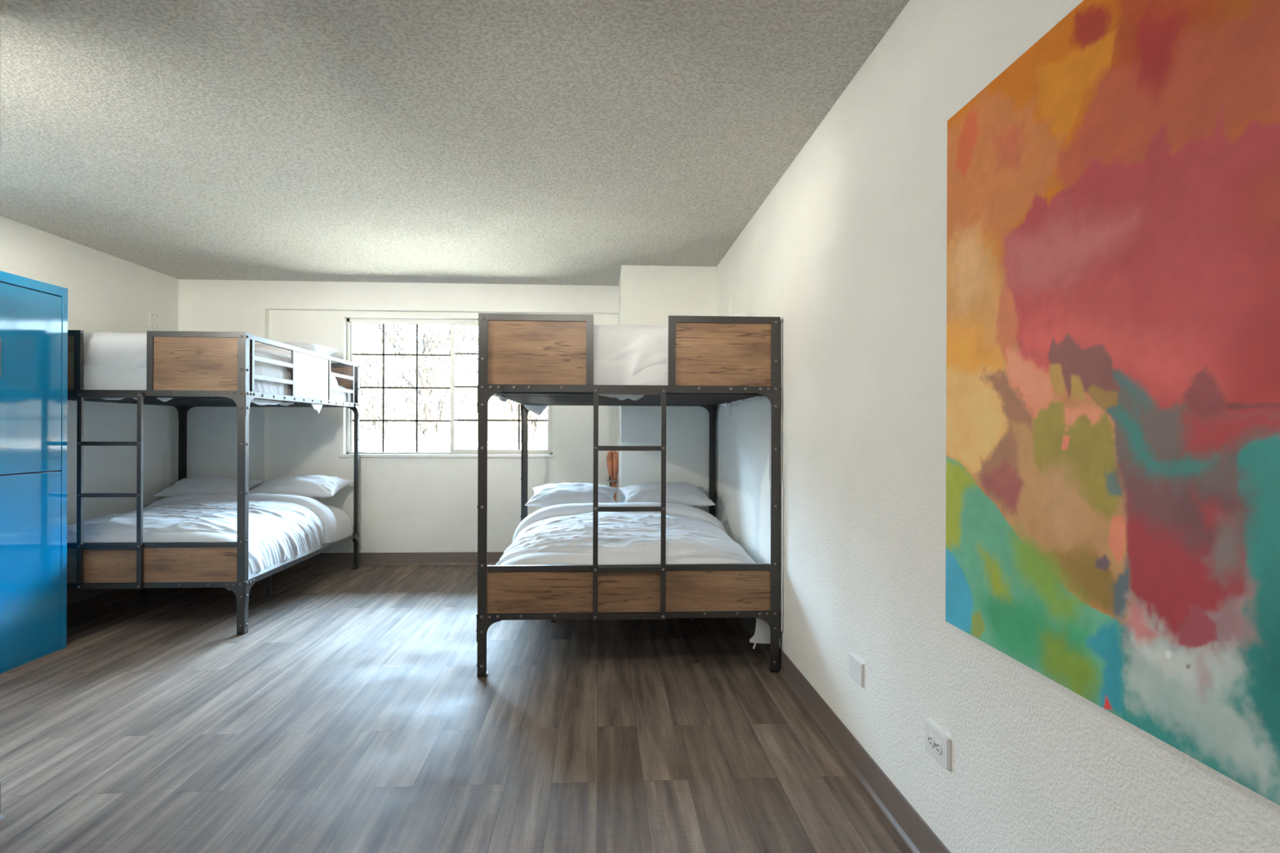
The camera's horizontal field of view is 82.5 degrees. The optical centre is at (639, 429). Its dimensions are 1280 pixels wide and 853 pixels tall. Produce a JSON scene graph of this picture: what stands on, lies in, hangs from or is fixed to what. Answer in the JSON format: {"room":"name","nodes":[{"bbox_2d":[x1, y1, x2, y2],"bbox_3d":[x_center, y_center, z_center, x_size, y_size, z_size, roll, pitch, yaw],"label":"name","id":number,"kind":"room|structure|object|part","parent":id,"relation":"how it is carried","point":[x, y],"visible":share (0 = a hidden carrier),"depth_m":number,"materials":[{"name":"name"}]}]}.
{"room":"dormitory","nodes":[
{"label":"dormitory","id":0,"kind":"room"},
{"bbox_2d":[0,12,0,88],"bbox_3d":[-2.646,-0.044,-0.302,1.725,2.422,4.896,0,0,-3],"label":"wall","id":1,"kind":"structure","parent":0,"point":[0,12],"depth_m":2.19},
{"bbox_2d":[0,782,4,821],"bbox_3d":[-1.781,1.116,-0.250,0.016,0.108,4.901,0,0,-3],"label":"baseboard","id":2,"kind":"structure","parent":1,"relation":"attached to","point":[2,817],"depth_m":2.19,"materials":[{"name":"rubber"}]},
{"bbox_2d":[0,215,178,525],"bbox_3d":[-3.676,-0.048,1.751,0.100,2.422,9.310,0,0,-3],"label":"wall","id":3,"kind":"structure","parent":0,"point":[107,293],"depth_m":5.22,"materials":[{"name":"white paint"}]},
{"bbox_2d":[66,588,114,605],"bbox_3d":[-3.755,1.109,4.108,0.016,0.108,4.034,0,0,-3],"label":"baseboard","id":4,"kind":"structure","parent":3,"relation":"attached to","point":[73,596],"depth_m":4.97,"materials":[{"name":"wood"}]},
{"bbox_2d":[149,312,159,328],"bbox_3d":[-3.846,-0.863,5.787,0.009,0.112,0.132,0,0,-3],"label":"switch plate","id":5,"kind":"object","parent":3,"relation":"attached to","point":[154,319],"visible":1,"depth_m":5.78,"materials":[{"name":"white plastic"}]},
{"bbox_2d":[177,279,618,552],"bbox_3d":[-1.676,-0.041,6.386,4.415,2.422,0.280,0,0,-3],"label":"wall","id":6,"kind":"structure","parent":0,"point":[406,504],"depth_m":6.28,"materials":[{"name":"white paint"}]},
{"bbox_2d":[292,551,503,566],"bbox_3d":[-1.687,1.117,6.317,2.982,0.108,0.016,0,0,-3],"label":"baseboard","id":7,"kind":"structure","parent":6,"relation":"attached to","point":[457,557],"depth_m":6.30,"materials":[{"name":"wood"}]},
{"bbox_2d":[338,453,554,457],"bbox_3d":[-1.667,0.229,6.351,1.834,0.026,0.110,0,0,-3],"label":"trim","id":8,"kind":"structure","parent":6,"relation":"attached to","point":[392,455],"depth_m":6.30,"materials":[{"name":"white paint"}]},
{"bbox_2d":[346,318,552,454],"bbox_3d":[-1.662,-0.375,6.448,1.786,1.182,0.097,0,0,-3],"label":"window","id":9,"kind":"structure","parent":6,"relation":"in","point":[350,322],"depth_m":6.42,"materials":[{"name":"white plastic"}]},
{"bbox_3d":[-2.095,-0.367,6.432,0.896,1.146,0.030,0,0,-3],"label":"sash","id":10,"kind":"part","parent":9,"relation":"part of","materials":[{"name":"clear glass"}]},
{"bbox_2d":[351,323,450,452],"bbox_3d":[-2.094,-0.367,6.427,0.860,1.130,0.007,0,0,-3],"label":"grille","id":11,"kind":"object","parent":9,"relation":"attached to","point":[383,354],"depth_m":6.42,"materials":[{"name":"black metal"}]},
{"bbox_3d":[-1.222,-0.364,6.450,0.884,1.146,0.028,0,0,-3],"label":"sash","id":12,"kind":"part","parent":9,"relation":"part of","materials":[{"name":"white plastic"}]},
{"bbox_2d":[454,352,547,449],"bbox_3d":[-1.222,-0.366,6.444,0.820,1.097,0.007,0,0,-3],"label":"grille","id":13,"kind":"object","parent":9,"relation":"attached to","point":[464,353],"depth_m":6.44,"materials":[{"name":"black metal"}]},
{"bbox_2d":[0,0,909,285],"bbox_3d":[-1.417,-1.326,1.878,4.615,0.150,9.310,0,0,-3],"label":"ceiling","id":14,"kind":"structure","parent":0,"point":[531,142],"depth_m":2.98,"materials":[{"name":"white paint"}]},
{"bbox_2d":[0,564,912,852],"bbox_3d":[-1.426,1.202,1.878,4.615,0.060,9.310,0,0,-3],"label":"floor","id":15,"kind":"structure","parent":0,"point":[353,713],"depth_m":2.81,"materials":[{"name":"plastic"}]},
{"bbox_2d":[0,271,67,673],"bbox_3d":[-3.336,0.205,3.408,0.640,1.920,0.968,0,0,-3],"label":"locker","id":16,"kind":"object","parent":15,"relation":"on","point":[33,313],"visible":1,"depth_m":3.67,"materials":[{"name":"blue metal"}]},
{"bbox_3d":[-3.026,-0.339,3.438,0.021,0.186,0.012,0,0,-3],"label":"handle","id":17,"kind":"part","parent":16,"relation":"part of","materials":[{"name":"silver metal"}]},
{"bbox_3d":[-3.060,0.682,3.645,0.016,0.920,0.440,0,0,-3],"label":"door","id":18,"kind":"part","parent":16,"relation":"part of","materials":[{"name":"blue metal"}]},
{"bbox_3d":[-3.057,-0.243,3.645,0.016,0.915,0.440,0,0,-3],"label":"door","id":19,"kind":"part","parent":16,"relation":"part of","materials":[{"name":"blue metal"}]},
{"bbox_2d":[66,329,359,634],"bbox_3d":[-3.031,0.303,5.105,1.468,1.726,2.031,0,0,-3],"label":"bunk bed","id":20,"kind":"object","parent":15,"relation":"on","point":[194,369],"visible":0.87,"depth_m":4.16,"materials":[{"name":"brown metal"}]},
{"bbox_3d":[-3.422,-0.378,4.112,0.471,0.304,0.012,0,0,-3],"label":"wood panel","id":21,"kind":"part","parent":20,"relation":"part of","materials":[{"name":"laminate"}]},
{"bbox_3d":[-3.403,-0.394,4.112,0.500,0.336,0.025,0,0,-3],"label":"panel frame","id":22,"kind":"part","parent":20,"relation":"part of","materials":[{"name":"brown metal"}]},
{"bbox_3d":[-3.142,0.344,4.098,0.024,1.106,0.020,0,0,-3],"label":"ladder rail","id":23,"kind":"part","parent":20,"relation":"part of","materials":[{"name":"brown metal"}]},
{"bbox_3d":[-2.818,0.345,4.116,0.024,1.106,0.020,0,0,-3],"label":"ladder rail","id":24,"kind":"part","parent":20,"relation":"part of","materials":[{"name":"brown metal"}]},
{"bbox_3d":[-3.458,1.028,5.081,0.028,0.272,0.028,0,0,-3],"label":"support leg","id":25,"kind":"part","parent":20,"relation":"part of","materials":[{"name":"brown metal"}]},
{"bbox_3d":[-2.978,0.882,4.142,1.440,0.032,0.030,0,0,-3],"label":"rail","id":26,"kind":"part","parent":20,"relation":"part of","materials":[{"name":"brown metal"}]},
{"bbox_3d":[-2.974,-0.207,4.142,1.440,0.035,0.030,0,0,-3],"label":"rail","id":27,"kind":"part","parent":20,"relation":"part of","materials":[{"name":"brown metal"}]},
{"bbox_3d":[-3.788,0.300,6.048,0.044,1.726,0.044,0,0,-3],"label":"post","id":28,"kind":"part","parent":20,"relation":"part of","materials":[{"name":"brown metal"}]},
{"bbox_3d":[-2.544,-0.391,4.161,0.500,0.336,0.025,0,0,-3],"label":"panel frame","id":29,"kind":"part","parent":20,"relation":"part of","materials":[{"name":"brown metal"}]},
{"bbox_3d":[-2.525,-0.374,4.163,0.471,0.304,0.012,0,0,-3],"label":"wood panel","id":30,"kind":"part","parent":20,"relation":"part of","materials":[{"name":"laminate"}]},
{"bbox_2d":[66,505,352,590],"bbox_3d":[-3.030,0.757,5.104,1.388,0.332,1.912,0,0,-3],"label":"mattress","id":31,"kind":"object","parent":20,"relation":"on","point":[344,528],"visible":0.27,"depth_m":4.27,"materials":[{"name":"white fabric"}]},
{"bbox_2d":[66,493,337,574],"bbox_3d":[-3.018,0.667,4.908,1.459,0.366,1.514,0,0,-3],"label":"duvet","id":32,"kind":"object","parent":31,"relation":"on","point":[275,520],"visible":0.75,"depth_m":4.81,"materials":[{"name":"white fabric"}]},
{"bbox_2d":[153,475,264,497],"bbox_3d":[-3.437,0.463,5.855,0.660,0.174,0.412,0,0,-5],"label":"pillow","id":33,"kind":"object","parent":31,"relation":"on","point":[202,484],"visible":0.62,"depth_m":5.72,"materials":[{"name":"white fabric"}]},
{"bbox_2d":[248,474,354,498],"bbox_3d":[-2.733,0.461,5.879,0.700,0.190,0.421,0,0,0],"label":"pillow","id":34,"kind":"object","parent":31,"relation":"on","point":[312,486],"visible":0.84,"depth_m":5.74,"materials":[{"name":"white fabric"}]},
{"bbox_2d":[83,332,339,400],"bbox_3d":[-3.019,-0.403,4.960,1.399,0.348,1.600,0,0,-3],"label":"duvet","id":35,"kind":"object","parent":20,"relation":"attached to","point":[125,352],"visible":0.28,"depth_m":4.20,"materials":[{"name":"white fabric"}]},
{"bbox_2d":[254,342,338,355],"bbox_3d":[-2.809,-0.600,5.755,0.700,0.204,0.446,0,0,0],"label":"pillow","id":36,"kind":"object","parent":35,"relation":"on","point":[325,350],"visible":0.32,"depth_m":5.68,"materials":[{"name":"white fabric"}]},
{"bbox_2d":[83,364,351,413],"bbox_3d":[-3.012,-0.260,5.112,1.412,0.283,1.902,0,0,-3],"label":"mattress","id":37,"kind":"object","parent":20,"relation":"on","point":[96,377],"visible":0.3,"depth_m":4.17,"materials":[{"name":"white fabric"}]},
{"bbox_3d":[-2.275,0.305,4.184,0.044,1.726,0.044,0,0,-3],"label":"post","id":38,"kind":"part","parent":20,"relation":"part of","materials":[{"name":"brown metal"}]},
{"bbox_3d":[-3.084,-0.207,6.090,1.440,0.035,0.030,0,0,-3],"label":"rail","id":39,"kind":"part","parent":20,"relation":"part of","materials":[{"name":"brown metal"}]},
{"bbox_3d":[-2.609,1.031,5.129,0.028,0.272,0.028,0,0,-3],"label":"support leg","id":40,"kind":"part","parent":20,"relation":"part of","materials":[{"name":"brown metal"}]},
{"bbox_3d":[-2.325,-0.204,5.156,0.030,0.035,1.980,0,0,-3],"label":"rail","id":41,"kind":"part","parent":20,"relation":"part of","materials":[{"name":"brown metal"}]},
{"bbox_3d":[-2.329,0.884,5.156,0.030,0.032,1.980,0,0,-3],"label":"rail","id":42,"kind":"part","parent":20,"relation":"part of","materials":[{"name":"brown metal"}]},
{"bbox_3d":[-2.318,-0.387,5.156,0.025,0.330,1.901,0,0,-3],"label":"guard rail","id":43,"kind":"part","parent":20,"relation":"part of","materials":[{"name":"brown metal"}]},
{"bbox_3d":[-2.317,-0.372,5.155,0.010,0.301,0.618,0,0,-3],"label":"guard panel","id":44,"kind":"part","parent":20,"relation":"part of","materials":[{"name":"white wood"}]},
{"bbox_3d":[-3.084,-0.377,6.095,1.370,0.304,0.012,0,0,-3],"label":"head panel","id":45,"kind":"part","parent":20,"relation":"part of","materials":[{"name":"brown wood"}]},
{"bbox_3d":[-2.384,0.305,6.127,0.044,1.726,0.044,0,0,-3],"label":"post","id":46,"kind":"part","parent":20,"relation":"part of","materials":[{"name":"brown metal"}]},
{"bbox_2d":[606,450,617,502],"bbox_3d":[-0.232,0.677,6.287,0.180,0.998,0.180,0,0,-3],"label":"wooden stand","id":47,"kind":"object","parent":15,"relation":"on","point":[612,456],"visible":0.58,"depth_m":6.27,"materials":[{"name":"brown wood"}]},
{"bbox_2d":[475,313,781,677],"bbox_3d":[-0.101,0.313,4.483,1.468,1.726,2.031,0,0,-3],"label":"bunk bed","id":48,"kind":"object","parent":15,"relation":"on","point":[523,358],"visible":0.86,"depth_m":3.51,"materials":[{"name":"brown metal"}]},
{"bbox_3d":[-0.748,0.311,3.484,0.044,1.726,0.044,0,0,-3],"label":"post","id":49,"kind":"part","parent":48,"relation":"part of","materials":[{"name":"brown metal"}]},
{"bbox_3d":[-0.804,-0.199,4.455,0.030,0.035,1.980,0,0,-3],"label":"rail","id":50,"kind":"part","parent":48,"relation":"part of","materials":[{"name":"brown metal"}]},
{"bbox_3d":[-0.858,0.310,5.427,0.044,1.726,0.044,0,0,-3],"label":"post","id":51,"kind":"part","parent":48,"relation":"part of","materials":[{"name":"brown metal"}]},
{"bbox_3d":[-0.492,-0.367,3.491,0.471,0.304,0.012,0,0,-3],"label":"wood panel","id":52,"kind":"part","parent":48,"relation":"part of","materials":[{"name":"laminate"}]},
{"bbox_3d":[-0.473,-0.383,3.491,0.500,0.336,0.025,0,0,-3],"label":"panel frame","id":53,"kind":"part","parent":48,"relation":"part of","materials":[{"name":"brown metal"}]},
{"bbox_3d":[-0.211,0.355,3.476,0.024,1.106,0.020,0,0,-3],"label":"ladder rail","id":54,"kind":"part","parent":48,"relation":"part of","materials":[{"name":"brown metal"}]},
{"bbox_3d":[-0.154,-0.197,5.469,1.440,0.035,0.030,0,0,-3],"label":"rail","id":55,"kind":"part","parent":48,"relation":"part of","materials":[{"name":"brown metal"}]},
{"bbox_2d":[497,359,759,415],"bbox_3d":[-0.103,-0.248,4.490,1.387,0.289,1.896,0,0,-3],"label":"mattress","id":56,"kind":"object","parent":48,"relation":"on","point":[615,372],"visible":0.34,"depth_m":3.55,"materials":[{"name":"white fabric"}]},
{"bbox_3d":[-0.048,0.892,3.521,1.440,0.032,0.030,0,0,-3],"label":"rail","id":57,"kind":"part","parent":48,"relation":"part of","materials":[{"name":"brown metal"}]},
{"bbox_3d":[-0.044,-0.196,3.521,1.440,0.035,0.030,0,0,-3],"label":"rail","id":58,"kind":"part","parent":48,"relation":"part of","materials":[{"name":"brown metal"}]},
{"bbox_2d":[501,551,770,648],"bbox_3d":[-0.095,0.839,4.491,1.410,0.478,1.902,0,0,-3],"label":"sheet","id":59,"kind":"object","parent":48,"relation":"on","point":[762,630],"visible":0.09,"depth_m":3.60,"materials":[{"name":"white fabric"}]},
{"bbox_2d":[524,482,617,507],"bbox_3d":[-0.477,0.470,5.230,0.640,0.173,0.412,0,0,-1],"label":"pillow","id":60,"kind":"object","parent":59,"relation":"on","point":[550,494],"visible":0.76,"depth_m":5.09,"materials":[{"name":"white fabric"}]},
{"bbox_2d":[495,502,755,564],"bbox_3d":[-0.092,0.675,4.286,1.462,0.368,1.511,0,0,-3],"label":"duvet","id":61,"kind":"object","parent":59,"relation":"on","point":[565,527],"visible":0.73,"depth_m":4.05,"materials":[{"name":"white fabric"}]},
{"bbox_2d":[617,481,715,507],"bbox_3d":[0.182,0.472,5.267,0.650,0.185,0.412,0,0,-6],"label":"pillow","id":62,"kind":"object","parent":59,"relation":"on","point":[681,493],"visible":0.8,"depth_m":5.13,"materials":[{"name":"white fabric"}]},
{"bbox_3d":[0.112,0.356,3.494,0.024,1.106,0.020,0,0,-3],"label":"ladder rail","id":63,"kind":"part","parent":48,"relation":"part of","materials":[{"name":"brown metal"}]},
{"bbox_2d":[593,312,751,385],"bbox_3d":[-0.093,-0.407,4.336,1.408,0.379,1.598,0,0,-3],"label":"duvet","id":64,"kind":"object","parent":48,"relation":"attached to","point":[639,347],"visible":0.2,"depth_m":3.56,"materials":[{"name":"white fabric"}]},
{"bbox_3d":[0.546,0.316,5.506,0.044,1.726,0.044,0,0,-3],"label":"post","id":65,"kind":"part","parent":48,"relation":"part of","materials":[{"name":"brown metal"}]},
{"bbox_3d":[0.386,-0.380,3.539,0.500,0.336,0.025,0,0,-3],"label":"panel frame","id":66,"kind":"part","parent":48,"relation":"part of","materials":[{"name":"brown metal"}]},
{"bbox_3d":[0.405,-0.364,3.542,0.471,0.304,0.012,0,0,-3],"label":"wood panel","id":67,"kind":"part","parent":48,"relation":"part of","materials":[{"name":"laminate"}]},
{"bbox_3d":[0.605,-0.194,4.535,0.030,0.035,1.980,0,0,-3],"label":"rail","id":68,"kind":"part","parent":48,"relation":"part of","materials":[{"name":"brown metal"}]},
{"bbox_3d":[0.656,0.316,3.563,0.044,1.726,0.044,0,0,-3],"label":"post","id":69,"kind":"part","parent":48,"relation":"part of","materials":[{"name":"brown metal"}]},
{"bbox_2d":[768,322,783,631],"bbox_3d":[0.680,0.241,3.657,0.009,1.525,0.274,0,0,-3],"label":"sheet","id":70,"kind":"object","parent":48,"relation":"hanging from","point":[781,487],"visible":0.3,"depth_m":3.55,"materials":[{"name":"white fabric"}]},
{"bbox_2d":[617,265,716,512],"bbox_3d":[0.193,-0.034,5.987,0.726,2.422,0.886,0,0,-3],"label":"wall","id":71,"kind":"structure","parent":0,"point":[648,295],"depth_m":5.54,"materials":[{"name":"white paint"}]},
{"bbox_2d":[715,0,1279,852],"bbox_3d":[0.832,-0.032,2.005,0.100,2.422,9.310,0,0,-3],"label":"wall","id":72,"kind":"structure","parent":0,"point":[848,247],"depth_m":2.13,"materials":[{"name":"white paint"}]},
{"bbox_2d":[720,297,731,416],"bbox_3d":[0.598,-0.496,5.122,0.020,0.800,0.360,0,0,-3],"label":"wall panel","id":73,"kind":"object","parent":72,"relation":"attached to","point":[726,308],"visible":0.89,"depth_m":5.03,"materials":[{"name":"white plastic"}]},
{"bbox_2d":[738,617,951,852],"bbox_3d":[0.798,1.125,1.509,0.016,0.108,8.124,0,0,-3],"label":"baseboard","id":74,"kind":"structure","parent":72,"relation":"attached to","point":[919,837],"depth_m":2.45,"materials":[{"name":"wood"}]},
{"bbox_2d":[848,653,863,687],"bbox_3d":[0.745,0.828,2.518,0.010,0.079,0.126,0,0,-3],"label":"blank wall plate","id":75,"kind":"object","parent":72,"relation":"attached to","point":[855,666],"visible":1,"depth_m":2.50,"materials":[{"name":"white plastic"}]},
{"bbox_2d":[924,719,951,770],"bbox_3d":[0.777,0.823,1.912,0.015,0.080,0.128,0,0,-3],"label":"wall outlet","id":76,"kind":"object","parent":72,"relation":"attached to","point":[937,744],"visible":1,"depth_m":1.90,"materials":[{"name":"white plastic"}]},
{"bbox_2d":[928,733,934,747],"bbox_3d":[0.770,0.823,1.933,0.003,0.033,0.033,0,0,-3],"label":"receptacle","id":77,"kind":"object","parent":76,"relation":"attached to","point":[931,736],"depth_m":1.93,"materials":[{"name":"white plastic"}]},
{"bbox_2d":[935,740,942,754],"bbox_3d":[0.773,0.823,1.891,0.003,0.033,0.033,0,0,-3],"label":"receptacle","id":78,"kind":"object","parent":76,"relation":"attached to","point":[938,743],"depth_m":1.89,"materials":[{"name":"white plastic"}]},
{"bbox_2d":[945,0,1279,805],"bbox_3d":[0.829,-0.147,0.981,0.018,1.260,1.720,0,0,-3],"label":"painting","id":79,"kind":"object","parent":72,"relation":"attached to","point":[1113,334],"visible":1,"depth_m":1.21,"materials":[{"name":"paint"}]},
{"label":"outside","id":80,"kind":"structure","parent":0,"visible":0},
{"bbox_3d":[-3.882,1.763,33.164,48.000,0.100,53.340,0,0,-3],"label":"ground","id":81,"kind":"structure","parent":80,"visible":0},
{"bbox_2d":[352,324,443,442],"bbox_3d":[-12.631,-2.335,30.006,11.181,8.120,8.635,0,0,-3],"label":"bare tree","id":82,"kind":"object","parent":81,"relation":"on","point":[369,409],"visible":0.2,"depth_m":29.34,"materials":[{"name":"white plant"}]},
{"bbox_2d":[352,324,443,418],"bbox_3d":[-16.590,-4.918,43.011,9.538,13.252,10.038,0,0,-3],"label":"bare tree","id":83,"kind":"object","parent":81,"relation":"on","point":[359,348],"visible":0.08,"depth_m":41.72,"materials":[{"name":"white plant"}]},
{"bbox_2d":[367,324,478,444],"bbox_3d":[-4.639,-2.209,16.600,5.841,7.854,3.443,0,0,-3],"label":"bare tree","id":84,"kind":"object","parent":81,"relation":"on","point":[436,430],"visible":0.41,"depth_m":16.61,"materials":[{"name":"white plant"}]},
{"bbox_2d":[352,440,547,452],"bbox_3d":[-3.757,0.957,12.871,19.565,1.512,0.148,0,0,-3],"label":"fence","id":85,"kind":"object","parent":81,"relation":"on","point":[404,446],"visible":0.12,"depth_m":12.81,"materials":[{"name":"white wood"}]},
{"bbox_3d":[-4.950,0.933,12.738,2.432,1.472,0.018,0,0,-3],"label":"board panel","id":86,"kind":"part","parent":85,"relation":"part of","materials":[{"name":"wood"}]},
{"bbox_3d":[-2.514,0.944,12.876,2.432,1.468,0.018,0,0,-3],"label":"board panel","id":87,"kind":"part","parent":85,"relation":"part of","materials":[{"name":"wood"}]},
{"bbox_2d":[437,324,547,443],"bbox_3d":[-5.119,-3.279,23.625,6.054,10.006,6.388,0,0,36],"label":"bare tree","id":88,"kind":"object","parent":81,"relation":"on","point":[535,428],"visible":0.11,"depth_m":23.67,"materials":[{"name":"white plant"}]}
]}

